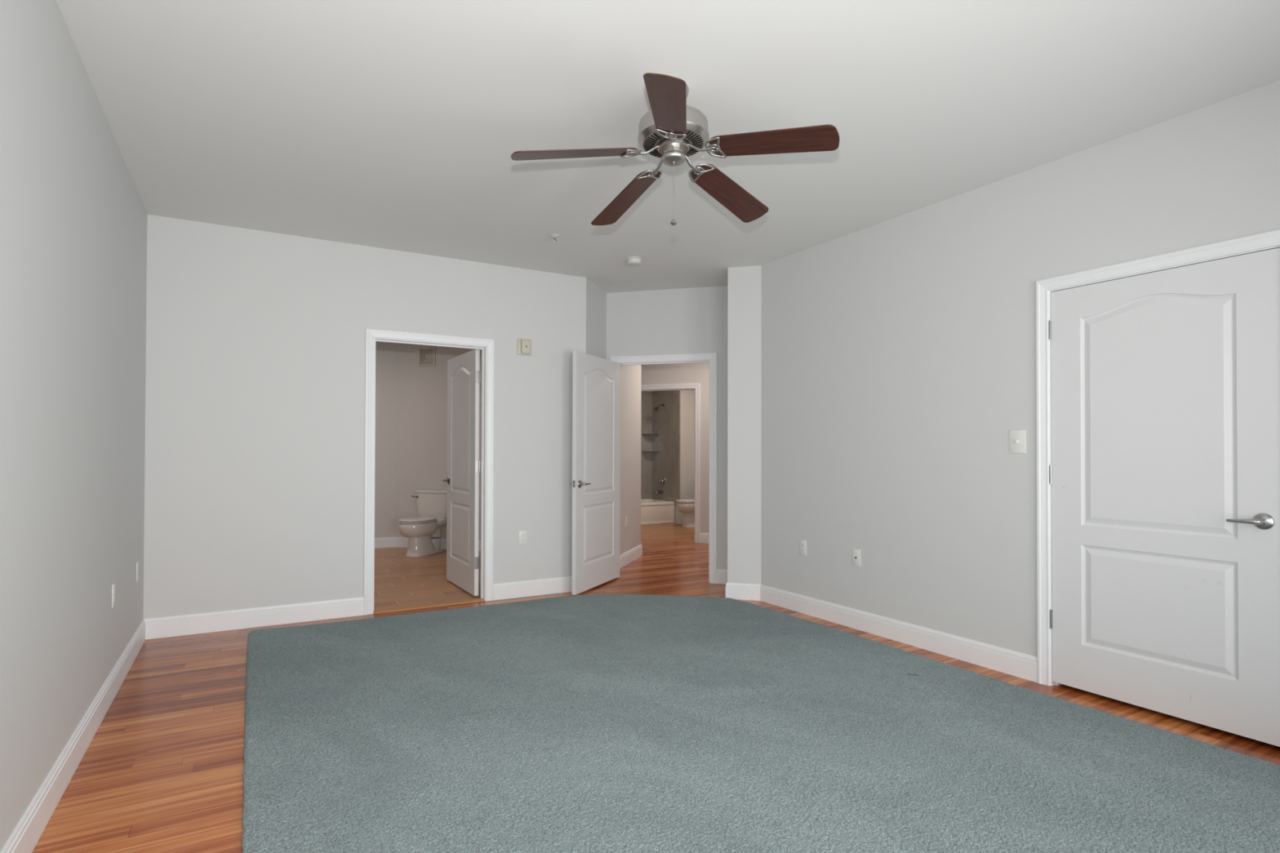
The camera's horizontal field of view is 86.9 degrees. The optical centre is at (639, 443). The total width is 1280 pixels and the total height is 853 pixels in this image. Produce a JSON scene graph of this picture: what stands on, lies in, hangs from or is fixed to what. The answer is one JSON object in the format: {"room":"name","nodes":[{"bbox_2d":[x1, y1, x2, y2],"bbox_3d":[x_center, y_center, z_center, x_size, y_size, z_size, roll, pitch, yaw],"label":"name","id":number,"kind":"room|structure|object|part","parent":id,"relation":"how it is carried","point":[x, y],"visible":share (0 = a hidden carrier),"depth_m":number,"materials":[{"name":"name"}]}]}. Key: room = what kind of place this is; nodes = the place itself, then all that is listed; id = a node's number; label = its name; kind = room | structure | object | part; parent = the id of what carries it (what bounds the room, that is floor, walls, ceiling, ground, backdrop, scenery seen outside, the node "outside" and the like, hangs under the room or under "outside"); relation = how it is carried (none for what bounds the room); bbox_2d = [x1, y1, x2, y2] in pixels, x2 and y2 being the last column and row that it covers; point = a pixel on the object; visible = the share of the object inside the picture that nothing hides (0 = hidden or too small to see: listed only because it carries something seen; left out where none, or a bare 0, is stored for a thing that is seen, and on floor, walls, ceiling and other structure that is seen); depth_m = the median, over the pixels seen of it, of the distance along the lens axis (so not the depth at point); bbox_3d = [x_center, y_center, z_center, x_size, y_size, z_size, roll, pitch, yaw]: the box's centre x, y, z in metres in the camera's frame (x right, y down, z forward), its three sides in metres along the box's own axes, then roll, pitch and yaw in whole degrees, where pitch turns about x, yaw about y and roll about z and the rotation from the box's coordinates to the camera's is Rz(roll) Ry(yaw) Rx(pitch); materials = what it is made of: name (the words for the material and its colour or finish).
{"room":"empty bedroom","nodes":[
{"label":"empty bedroom","id":0,"kind":"room"},
{"bbox_2d":[0,0,146,852],"bbox_3d":[-2.615,-0.119,3.252,0.115,2.740,9.750,0,-1,-30],"label":"wall","id":1,"kind":"structure","parent":0,"point":[73,214],"depth_m":2.36,"materials":[{"name":"paint"}]},
{"bbox_2d":[111,582,115,608],"bbox_3d":[-2.609,0.754,3.350,0.007,0.115,0.070,0,-1,-30],"label":"wall outlet","id":2,"kind":"object","parent":1,"relation":"attached to","point":[113,584],"visible":1,"depth_m":3.33,"materials":[{"name":"white plastic"}]},
{"bbox_2d":[136,560,138,582],"bbox_3d":[-3.032,0.774,4.078,0.007,0.115,0.070,0,-1,-30],"label":"wall outlet","id":3,"kind":"object","parent":1,"relation":"attached to","point":[137,562],"visible":1,"depth_m":4.07,"materials":[{"name":"white plastic"}]},
{"bbox_2d":[0,596,364,852],"bbox_3d":[-1.083,1.177,2.029,1.323,0.131,6.115,0,-1,-30],"label":"baseboard","id":4,"kind":"structure","parent":1,"relation":"attached to","point":[26,834],"depth_m":3.74,"materials":[{"name":"white paint"}]},
{"bbox_2d":[143,214,586,618],"bbox_3d":[-1.861,-0.097,5.191,3.136,2.740,0.115,0,-1,-30],"label":"wall","id":5,"kind":"structure","parent":0,"point":[255,456],"depth_m":4.79,"materials":[{"name":"paint"}]},
{"bbox_2d":[363,328,494,615],"bbox_3d":[-1.649,0.212,5.312,0.983,2.124,0.150,0,-1,-30],"label":"door frame","id":6,"kind":"structure","parent":5,"relation":"attached to","point":[486,346],"depth_m":5.32,"materials":[{"name":"white paint"}]},
{"bbox_2d":[442,349,480,595],"bbox_3d":[-1.580,0.242,5.902,0.105,2.030,0.850,0,-1,-31],"label":"door","id":7,"kind":"structure","parent":5,"relation":"in","point":[464,373],"depth_m":5.83,"materials":[{"name":"white paint"}]},
{"bbox_2d":[519,530,526,544],"bbox_3d":[-0.975,0.787,5.628,0.070,0.115,0.007,0,-1,-30],"label":"wall outlet","id":8,"kind":"object","parent":5,"relation":"attached to","point":[522,534],"visible":1,"depth_m":5.62,"materials":[{"name":"white plastic"}]},
{"bbox_2d":[517,338,531,355],"bbox_3d":[-0.957,-0.803,5.630,0.124,0.136,0.045,0,-1,-30],"label":"fire alarm","id":9,"kind":"object","parent":5,"relation":"attached to","point":[524,345],"visible":1,"depth_m":5.62,"materials":[{"name":"beige plastic"}]},
{"bbox_2d":[493,576,572,600],"bbox_3d":[-0.653,1.218,5.908,0.282,0.131,1.343,0,-1,41],"label":"baseboard","id":10,"kind":"structure","parent":5,"relation":"attached to","point":[501,591],"depth_m":5.65,"materials":[{"name":"white paint"}]},
{"bbox_2d":[374,341,395,537],"bbox_3d":[-4.033,-0.074,7.971,2.175,2.740,0.115,0,-1,-30],"label":"wall","id":11,"kind":"structure","parent":0,"point":[385,353],"depth_m":8.41,"materials":[{"name":"paint"}]},
{"bbox_2d":[395,342,481,540],"bbox_3d":[-2.369,-0.066,8.343,1.407,2.740,0.115,0,-1,15],"label":"wall","id":12,"kind":"structure","parent":0,"point":[421,392],"depth_m":8.38,"materials":[{"name":"paint"}]},
{"bbox_2d":[417,346,435,366],"bbox_3d":[-2.635,-1.069,8.356,0.232,0.232,0.014,0,-1,15],"label":"air vent","id":13,"kind":"object","parent":12,"relation":"in","point":[426,356],"visible":1,"depth_m":8.35,"materials":[{"name":"plastic"}]},
{"bbox_2d":[374,537,642,568],"bbox_3d":[-2.427,1.230,7.594,4.648,0.131,2.024,0,-1,18],"label":"baseboard","id":14,"kind":"structure","parent":12,"relation":"attached to","point":[385,542],"depth_m":8.27,"materials":[{"name":"white paint"}]},
{"bbox_2d":[586,277,606,359],"bbox_3d":[-0.474,-0.083,6.257,0.163,2.740,0.792,0,-1,15],"label":"wall","id":15,"kind":"structure","parent":0,"point":[596,297],"depth_m":6.22,"materials":[{"name":"paint"}]},
{"bbox_2d":[619,364,641,555],"bbox_3d":[-1.407,-0.072,7.575,2.600,2.740,1.278,0,-1,15],"label":"wall","id":16,"kind":"structure","parent":0,"point":[630,375],"depth_m":7.39,"materials":[{"name":"paint"}]},
{"bbox_2d":[625,515,627,527],"bbox_3d":[-0.143,0.842,7.260,0.004,0.115,0.070,0,-1,15],"label":"switch plate","id":17,"kind":"object","parent":16,"relation":"attached to","point":[626,517],"visible":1,"depth_m":7.25,"materials":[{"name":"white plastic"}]},
{"bbox_2d":[31,523,1279,852],"bbox_3d":[0.502,1.328,5.485,8.800,0.107,11.800,0,-1,-30],"label":"floor","id":18,"kind":"structure","parent":0,"point":[162,771],"depth_m":3.06,"materials":[{"name":"brown wood"}]},
{"bbox_2d":[398,489,447,556],"bbox_3d":[-2.553,0.941,7.935,0.486,0.747,0.729,0,-1,15],"label":"toilet","id":19,"kind":"object","parent":18,"relation":"on","point":[423,532],"visible":0.93,"depth_m":7.90,"materials":[{"name":"white ceramic"}]},
{"bbox_3d":[-2.575,0.899,7.820,0.380,0.016,0.492,0,-1,15],"label":"seat","id":20,"kind":"part","parent":19,"relation":"part of","materials":[{"name":"white plastic"}]},
{"bbox_3d":[-2.575,0.875,7.820,0.382,0.022,0.493,0,-1,15],"label":"seat lid","id":21,"kind":"part","parent":19,"relation":"part of","materials":[{"name":"white plastic"}]},
{"bbox_3d":[-2.571,0.998,7.837,0.372,0.170,0.516,0,-1,15],"label":"bowl","id":22,"kind":"part","parent":19,"relation":"part of","materials":[{"name":"white ceramic"}]},
{"bbox_3d":[-2.479,0.585,8.185,0.470,0.031,0.216,0,-1,15],"label":"tank lid","id":23,"kind":"part","parent":19,"relation":"part of","materials":[{"name":"white ceramic"}]},
{"bbox_3d":[-2.479,0.754,8.183,0.448,0.305,0.198,0,-1,15],"label":"tank","id":24,"kind":"part","parent":19,"relation":"part of","materials":[{"name":"white ceramic"}]},
{"bbox_2d":[373,598,484,613],"bbox_3d":[-1.638,1.267,5.277,0.844,0.012,0.085,0,-1,-30],"label":"threshold","id":25,"kind":"object","parent":18,"relation":"on","point":[448,603],"visible":0.87,"depth_m":5.25,"materials":[{"name":"brown wood"}]},
{"bbox_2d":[640,498,674,524],"bbox_3d":[-0.371,1.154,11.189,1.778,0.363,0.738,0,-1,-30],"label":"bathtub","id":26,"kind":"object","parent":18,"relation":"on","point":[653,511],"visible":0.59,"depth_m":11.17,"materials":[{"name":"ceramic"}]},
{"bbox_2d":[640,498,674,506],"bbox_3d":[-0.371,1.125,11.189,1.778,0.305,0.738,0,-1,-30],"label":"basin","id":27,"kind":"object","parent":26,"relation":"in","point":[644,502],"depth_m":11.25,"materials":[{"name":"ceramic"}]},
{"bbox_2d":[675,498,694,527],"bbox_3d":[0.906,0.980,10.920,0.729,0.747,0.486,0,-1,-30],"label":"toilet","id":28,"kind":"object","parent":18,"relation":"on","point":[686,506],"visible":0.17,"depth_m":10.73,"materials":[{"name":"white ceramic"}]},
{"bbox_3d":[0.808,0.915,10.854,0.493,0.022,0.382,0,-1,-30],"label":"seat lid","id":29,"kind":"part","parent":28,"relation":"part of","materials":[{"name":"white plastic"}]},
{"bbox_3d":[0.824,1.038,10.862,0.516,0.170,0.372,0,-1,-30],"label":"bowl","id":30,"kind":"part","parent":28,"relation":"part of","materials":[{"name":"white ceramic"}]},
{"bbox_2d":[241,594,1279,852],"bbox_3d":[0.354,1.244,2.817,3.481,0.018,5.899,0,-1,-30],"label":"area rug","id":31,"kind":"object","parent":18,"relation":"on","point":[586,723],"visible":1,"depth_m":2.73,"materials":[{"name":"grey carpet"}]},
{"bbox_2d":[606,285,728,569],"bbox_3d":[0.342,-0.080,6.391,1.350,2.740,0.115,0,-1,15],"label":"wall","id":32,"kind":"structure","parent":0,"point":[682,321],"depth_m":6.33,"materials":[{"name":"paint"}]},
{"bbox_2d":[569,351,620,595],"bbox_3d":[-0.379,0.250,6.053,0.161,2.036,0.906,0,-1,23],"label":"door","id":33,"kind":"structure","parent":32,"relation":"in","point":[596,380],"depth_m":5.96,"materials":[{"name":"white paint"}]},
{"bbox_3d":[-0.459,0.343,5.724,0.055,0.022,0.118,0,-1,23],"label":"handle","id":34,"kind":"part","parent":33,"relation":"part of","materials":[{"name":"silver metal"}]},
{"bbox_2d":[609,352,717,583],"bbox_3d":[0.224,0.228,6.419,1.036,2.124,0.150,0,-1,15],"label":"door frame","id":35,"kind":"structure","parent":32,"relation":"attached to","point":[711,357],"depth_m":6.24,"materials":[{"name":"white paint"}]},
{"bbox_2d":[56,0,1279,293],"bbox_3d":[0.359,-1.506,5.774,8.800,0.100,12.400,0,-1,-30],"label":"ceiling","id":36,"kind":"structure","parent":0,"point":[397,125],"depth_m":2.92,"materials":[{"name":"paint"}]},
{"bbox_2d":[550,234,559,244],"bbox_3d":[-0.601,-1.442,4.782,0.072,0.052,0.072,0,-1,-30],"label":"sprinkler head","id":37,"kind":"object","parent":36,"relation":"attached to","point":[554,236],"visible":1,"depth_m":4.77},
{"bbox_2d":[626,256,642,266],"bbox_3d":[-0.045,-1.439,5.353,0.134,0.044,0.134,0,-1,-30],"label":"smoke detector","id":38,"kind":"object","parent":36,"relation":"attached to","point":[632,260],"visible":1,"depth_m":5.31,"materials":[{"name":"plastic"}]},
{"bbox_2d":[511,72,839,225],"bbox_3d":[0.188,-1.201,2.792,1.229,0.587,1.282,0,-1,24],"label":"ceiling fan","id":39,"kind":"object","parent":36,"relation":"hanging from","point":[673,131],"visible":1,"depth_m":2.73,"materials":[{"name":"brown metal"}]},
{"bbox_3d":[-0.264,-1.168,2.725,0.510,0.006,0.142,-8,12,-13],"label":"fan blade","id":40,"kind":"part","parent":39,"relation":"part of","materials":[{"name":"brown wood"}]},
{"bbox_3d":[-0.069,-1.143,3.171,0.142,0.006,0.510,-14,-4,-32],"label":"fan blade","id":41,"kind":"part","parent":39,"relation":"part of","materials":[{"name":"brown wood"}]},
{"bbox_3d":[0.038,-1.213,2.795,0.106,0.047,0.017,0,-4,-12],"label":"blade arm","id":42,"kind":"part","parent":39,"relation":"part of","materials":[{"name":"silver metal"}]},
{"bbox_3d":[0.087,-1.206,2.908,0.017,0.047,0.106,2,-4,-30],"label":"blade arm","id":43,"kind":"part","parent":39,"relation":"part of","materials":[{"name":"silver metal"}]},
{"bbox_3d":[0.100,-1.191,2.404,0.142,0.006,0.510,13,6,4],"label":"fan blade","id":44,"kind":"part","parent":39,"relation":"part of","materials":[{"name":"brown wood"}]},
{"bbox_3d":[0.140,-0.921,2.812,0.028,0.028,0.028,1,-4,-30],"label":"chain pull","id":45,"kind":"part","parent":39,"relation":"part of","materials":[{"name":"silver metal"}]},
{"bbox_3d":[0.140,-1.042,2.813,0.002,0.250,0.002,0,-1,17],"label":"pull chain","id":46,"kind":"part","parent":39,"relation":"part of","materials":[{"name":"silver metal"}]},
{"bbox_3d":[0.210,-1.208,2.896,0.017,0.047,0.106,-4,-5,41],"label":"blade arm","id":47,"kind":"part","parent":39,"relation":"part of","materials":[{"name":"silver metal"}]},
{"bbox_3d":[0.236,-1.216,2.776,0.106,0.047,0.017,-2,-4,23],"label":"blade arm","id":48,"kind":"part","parent":39,"relation":"part of","materials":[{"name":"silver metal"}]},
{"bbox_3d":[0.415,-1.150,3.124,0.142,0.006,0.510,-20,-23,37],"label":"fan blade","id":49,"kind":"part","parent":39,"relation":"part of","materials":[{"name":"brown wood"}]},
{"bbox_3d":[0.520,-1.180,2.650,0.510,0.006,0.142,6,-14,24],"label":"fan blade","id":50,"kind":"part","parent":39,"relation":"part of","materials":[{"name":"brown wood"}]},
{"bbox_2d":[652,390,694,524],"bbox_3d":[0.676,-0.023,11.809,0.605,2.740,1.020,0,-1,-30],"label":"wall","id":51,"kind":"structure","parent":0,"point":[687,397],"depth_m":11.29,"materials":[{"name":"paint"}]},
{"bbox_2d":[652,390,680,501],"bbox_3d":[0.441,0.029,11.591,0.019,1.894,0.880,0,-1,-30],"label":"marble panel","id":52,"kind":"object","parent":51,"relation":"attached to","point":[666,421],"visible":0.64,"depth_m":11.54,"materials":[{"name":"grey stone"}]},
{"bbox_2d":[654,489,663,494],"bbox_3d":[0.322,0.844,11.613,0.154,0.075,0.060,0,-1,-30],"label":"tub spout","id":53,"kind":"object","parent":52,"relation":"attached to","point":[657,491],"visible":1,"depth_m":11.60,"materials":[{"name":"silver metal"}]},
{"bbox_2d":[653,403,664,411],"bbox_3d":[0.323,-0.616,11.598,0.189,0.141,0.080,0,-1,-30],"label":"shower","id":54,"kind":"object","parent":52,"relation":"attached to","point":[655,409],"visible":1,"depth_m":11.58,"materials":[{"name":"silver metal"}]},
{"bbox_2d":[658,475,665,485],"bbox_3d":[0.360,0.654,11.626,0.078,0.170,0.170,0,-1,-30],"label":"shower valve","id":55,"kind":"object","parent":52,"relation":"attached to","point":[662,481],"visible":1,"depth_m":11.61,"materials":[{"name":"silver metal"}]},
{"bbox_2d":[641,362,709,533],"bbox_3d":[-0.280,-0.051,9.290,3.900,2.740,0.115,0,-1,15],"label":"wall","id":56,"kind":"structure","parent":0,"point":[682,373],"depth_m":8.94,"materials":[{"name":"paint"}]},
{"bbox_2d":[641,383,700,542],"bbox_3d":[0.352,0.264,9.119,0.949,2.109,0.150,0,-1,15],"label":"door frame","id":57,"kind":"structure","parent":56,"relation":"attached to","point":[696,387],"depth_m":8.95,"materials":[{"name":"white paint"}]},
{"bbox_2d":[699,533,708,543],"bbox_3d":[1.140,1.252,8.833,0.720,0.131,0.014,0,-1,15],"label":"baseboard","id":58,"kind":"structure","parent":56,"relation":"attached to","point":[704,537],"depth_m":8.90,"materials":[{"name":"white paint"}]},
{"bbox_2d":[727,265,761,584],"bbox_3d":[0.953,-0.083,5.878,0.294,2.740,0.664,0,-1,15],"label":"wall column","id":59,"kind":"structure","parent":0,"point":[744,283],"depth_m":5.56,"materials":[{"name":"paint"}]},
{"bbox_2d":[760,80,1279,657],"bbox_3d":[2.304,-0.105,3.380,0.115,2.740,5.028,0,-1,-30],"label":"wall","id":60,"kind":"structure","parent":0,"point":[899,353],"depth_m":4.03,"materials":[{"name":"paint"}]},
{"bbox_2d":[800,539,806,555],"bbox_3d":[1.229,0.789,5.097,0.007,0.115,0.070,0,-1,-30],"label":"wall outlet","id":61,"kind":"object","parent":60,"relation":"attached to","point":[802,543],"visible":1,"depth_m":5.09,"materials":[{"name":"white plastic"}]},
{"bbox_2d":[852,548,860,566],"bbox_3d":[1.486,0.787,4.648,0.012,0.115,0.070,0,-1,-30],"label":"outlet","id":62,"kind":"object","parent":60,"relation":"attached to","point":[855,553],"visible":1,"depth_m":4.64,"materials":[{"name":"white plastic"}]},
{"bbox_2d":[716,568,1036,682],"bbox_3d":[1.281,1.212,4.843,0.417,0.131,2.996,0,-1,-25],"label":"baseboard","id":63,"kind":"structure","parent":60,"relation":"attached to","point":[1019,664],"depth_m":4.35,"materials":[{"name":"white paint"}]},
{"bbox_2d":[1009,430,1026,453],"bbox_3d":[2.051,-0.007,3.679,0.022,0.125,0.090,0,-1,-30],"label":"light switch","id":64,"kind":"object","parent":60,"relation":"attached to","point":[1017,437],"visible":1,"depth_m":3.68,"materials":[{"name":"white plastic"}]},
{"bbox_2d":[1035,229,1279,685],"bbox_3d":[2.428,0.198,3.163,0.150,2.129,1.055,0,-1,-30],"label":"door frame","id":65,"kind":"structure","parent":60,"relation":"attached to","point":[1269,240],"depth_m":3.54,"materials":[{"name":"white paint"}]},
{"bbox_2d":[1048,247,1279,746],"bbox_3d":[2.364,0.221,3.130,0.098,2.030,0.916,0,-1,-30],"label":"door","id":66,"kind":"structure","parent":60,"relation":"in","point":[1165,467],"depth_m":3.06,"materials":[{"name":"white paint"}]},
{"bbox_3d":[2.522,0.323,2.814,0.055,0.022,0.118,0,-1,-30],"label":"handle","id":67,"kind":"part","parent":66,"relation":"part of","materials":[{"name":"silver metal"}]},
{"bbox_3d":[-0.558,-0.028,11.610,1.900,2.740,0.115,0,-1,-30],"label":"wall","id":68,"kind":"structure","parent":0,"visible":0},
{"bbox_2d":[640,391,652,499],"bbox_3d":[-0.568,0.032,11.525,1.800,1.907,0.020,0,-1,-30],"label":"marble panel","id":69,"kind":"object","parent":68,"relation":"attached to","point":[646,396],"visible":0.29,"depth_m":11.91,"materials":[{"name":"stone"}]}
]}

